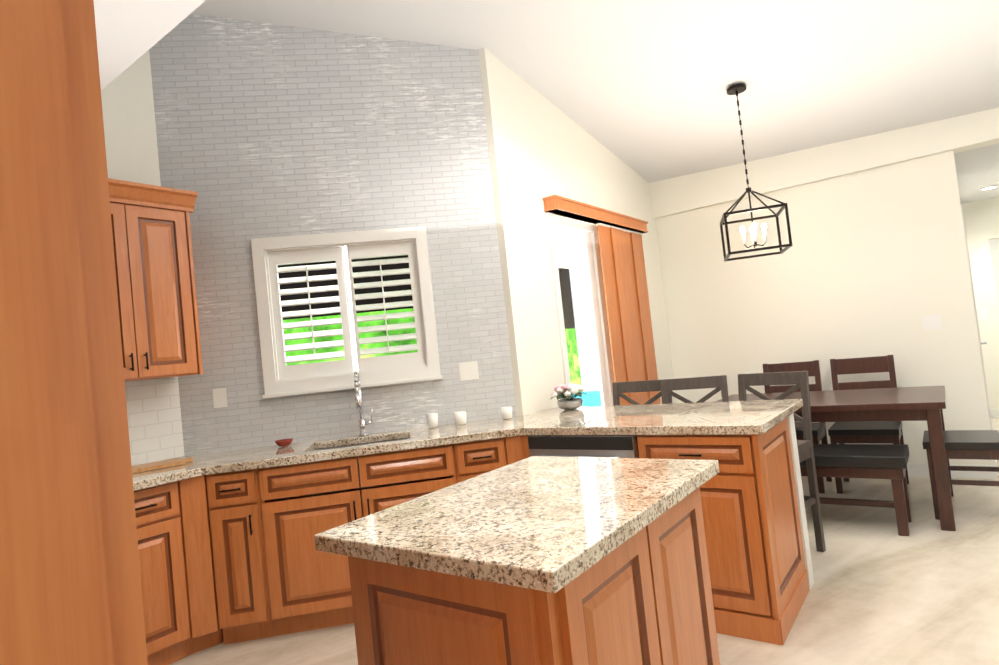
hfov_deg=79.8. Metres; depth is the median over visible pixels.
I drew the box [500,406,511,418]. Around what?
cup
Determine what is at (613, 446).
dishwasher
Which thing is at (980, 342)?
door frame
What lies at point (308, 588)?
base cabinet
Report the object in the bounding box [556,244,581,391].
backdrop
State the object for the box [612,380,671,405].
counter stool
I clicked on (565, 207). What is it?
valance
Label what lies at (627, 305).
vertical blinds
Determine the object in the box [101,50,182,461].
wall
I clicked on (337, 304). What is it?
garden window
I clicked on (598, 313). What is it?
door frame
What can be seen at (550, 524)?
countertop
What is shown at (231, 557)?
base cabinet
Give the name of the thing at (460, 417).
cup
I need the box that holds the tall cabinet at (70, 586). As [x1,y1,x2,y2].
[0,0,147,664]
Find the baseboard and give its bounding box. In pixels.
[907,464,998,478]
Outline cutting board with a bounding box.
[132,457,192,472]
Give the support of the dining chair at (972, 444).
on the floor
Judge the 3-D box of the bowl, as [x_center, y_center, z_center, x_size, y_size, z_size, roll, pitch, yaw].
[-1.258,0.646,3.493,0.104,0.035,0.104,-8,-3,36]
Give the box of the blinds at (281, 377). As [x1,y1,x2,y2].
[251,226,442,397]
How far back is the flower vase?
3.82 m
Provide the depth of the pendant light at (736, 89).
4.18 m
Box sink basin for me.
[308,438,413,495]
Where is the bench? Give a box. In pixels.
[800,444,911,535]
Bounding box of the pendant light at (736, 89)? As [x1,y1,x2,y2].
[720,84,791,261]
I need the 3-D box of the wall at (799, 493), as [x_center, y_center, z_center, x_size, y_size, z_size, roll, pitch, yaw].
[0.909,0.916,3.459,1.529,0.869,0.100,-8,-3,36]
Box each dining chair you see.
[762,360,832,492]
[828,355,908,493]
[922,430,998,519]
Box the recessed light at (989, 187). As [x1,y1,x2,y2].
[980,185,997,189]
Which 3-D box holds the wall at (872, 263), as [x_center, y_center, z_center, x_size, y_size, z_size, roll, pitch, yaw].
[3.896,-0.991,4.339,5.650,4.100,0.120,-8,-3,36]
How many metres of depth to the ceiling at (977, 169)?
5.43 m
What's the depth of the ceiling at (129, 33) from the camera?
2.12 m
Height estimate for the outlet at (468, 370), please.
0.115 m
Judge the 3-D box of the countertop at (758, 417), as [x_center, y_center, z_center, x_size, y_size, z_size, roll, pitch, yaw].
[-0.799,0.599,2.442,3.017,0.040,4.077,-8,-3,36]
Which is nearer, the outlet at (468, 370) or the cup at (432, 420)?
the cup at (432, 420)
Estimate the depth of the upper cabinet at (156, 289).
3.19 m
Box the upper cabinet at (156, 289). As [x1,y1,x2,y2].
[108,178,202,381]
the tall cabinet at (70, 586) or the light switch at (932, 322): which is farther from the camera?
the light switch at (932, 322)
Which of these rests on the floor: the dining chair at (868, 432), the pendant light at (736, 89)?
the dining chair at (868, 432)
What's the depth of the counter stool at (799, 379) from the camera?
3.47 m
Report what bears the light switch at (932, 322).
attached to the wall at (872, 263)
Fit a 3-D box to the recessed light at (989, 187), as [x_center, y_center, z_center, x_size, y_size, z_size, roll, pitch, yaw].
[5.049,-1.491,6.166,0.150,0.010,0.150,-8,-3,36]
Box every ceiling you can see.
[93,0,205,89]
[191,0,998,182]
[954,143,998,203]
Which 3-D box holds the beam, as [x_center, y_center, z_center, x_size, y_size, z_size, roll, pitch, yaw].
[3.728,-1.618,4.325,5.530,0.380,0.059,-8,-3,36]
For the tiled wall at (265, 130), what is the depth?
3.73 m
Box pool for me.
[573,391,601,406]
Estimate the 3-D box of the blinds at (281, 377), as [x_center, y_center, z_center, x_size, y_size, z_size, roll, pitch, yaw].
[-0.949,-0.136,3.761,1.080,0.970,0.180,-6,-2,-8]
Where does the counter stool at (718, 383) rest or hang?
on the floor
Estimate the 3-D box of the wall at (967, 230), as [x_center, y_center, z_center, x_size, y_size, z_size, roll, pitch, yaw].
[4.532,-0.296,5.901,0.120,2.700,3.100,-8,-3,36]
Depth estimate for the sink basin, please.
3.19 m
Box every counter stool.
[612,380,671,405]
[660,375,728,403]
[738,371,825,551]
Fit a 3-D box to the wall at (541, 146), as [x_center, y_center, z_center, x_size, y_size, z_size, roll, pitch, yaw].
[0.808,-0.643,4.989,0.120,4.100,2.770,-8,-3,36]
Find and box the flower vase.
[550,383,588,409]
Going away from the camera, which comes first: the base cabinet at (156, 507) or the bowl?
the base cabinet at (156, 507)
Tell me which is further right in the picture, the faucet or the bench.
the bench
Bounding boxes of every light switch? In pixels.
[922,314,942,329]
[978,308,986,318]
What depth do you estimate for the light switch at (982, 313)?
6.90 m
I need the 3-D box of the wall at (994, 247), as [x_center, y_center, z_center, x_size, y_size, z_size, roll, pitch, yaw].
[8.059,-0.553,8.994,3.240,2.700,0.120,-8,-3,36]
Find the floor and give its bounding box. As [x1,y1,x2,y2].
[169,417,998,664]
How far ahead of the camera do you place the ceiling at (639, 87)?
3.90 m
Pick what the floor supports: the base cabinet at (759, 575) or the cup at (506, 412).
the base cabinet at (759, 575)
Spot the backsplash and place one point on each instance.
(154, 420)
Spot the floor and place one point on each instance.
(883, 592)
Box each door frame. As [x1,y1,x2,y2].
[546,212,614,406]
[961,205,996,460]
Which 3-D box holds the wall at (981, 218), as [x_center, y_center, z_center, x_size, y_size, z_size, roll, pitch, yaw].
[6.040,-0.428,6.634,1.440,2.700,0.120,-8,-3,36]
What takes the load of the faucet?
on the countertop at (758, 417)
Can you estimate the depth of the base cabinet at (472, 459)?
3.20 m
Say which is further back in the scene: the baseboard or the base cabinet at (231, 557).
the baseboard
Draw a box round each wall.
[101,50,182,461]
[149,14,516,455]
[478,48,676,415]
[656,140,998,464]
[787,413,813,589]
[961,203,988,398]
[965,197,998,408]
[989,239,998,313]
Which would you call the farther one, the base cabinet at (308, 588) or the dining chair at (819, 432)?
the dining chair at (819, 432)
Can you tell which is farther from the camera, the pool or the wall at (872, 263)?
the pool
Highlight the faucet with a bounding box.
[354,371,372,435]
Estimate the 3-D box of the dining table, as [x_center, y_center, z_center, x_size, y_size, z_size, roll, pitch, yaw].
[2.337,0.849,4.293,1.470,0.765,0.930,-8,-3,36]
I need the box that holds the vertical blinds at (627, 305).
[596,223,660,404]
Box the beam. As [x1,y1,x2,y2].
[649,108,998,218]
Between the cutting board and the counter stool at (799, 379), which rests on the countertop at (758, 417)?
the cutting board
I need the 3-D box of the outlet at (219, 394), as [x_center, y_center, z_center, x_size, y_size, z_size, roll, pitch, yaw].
[-1.671,0.391,3.574,0.075,0.115,0.008,-6,-2,-8]
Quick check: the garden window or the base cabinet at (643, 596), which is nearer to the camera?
the base cabinet at (643, 596)
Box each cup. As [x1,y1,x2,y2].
[426,413,437,427]
[454,411,466,424]
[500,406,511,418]
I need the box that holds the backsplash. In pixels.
[125,377,184,465]
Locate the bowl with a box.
[275,438,292,446]
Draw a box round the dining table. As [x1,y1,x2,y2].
[715,386,955,530]
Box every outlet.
[212,388,227,407]
[459,361,478,380]
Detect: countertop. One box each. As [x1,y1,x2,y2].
[132,399,802,490]
[314,456,718,592]
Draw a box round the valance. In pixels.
[543,195,647,233]
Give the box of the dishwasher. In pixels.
[528,435,638,457]
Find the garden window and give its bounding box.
[277,255,417,364]
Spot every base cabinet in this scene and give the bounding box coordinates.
[134,482,189,664]
[206,469,269,643]
[254,444,457,636]
[348,487,719,664]
[454,435,530,482]
[637,418,808,644]

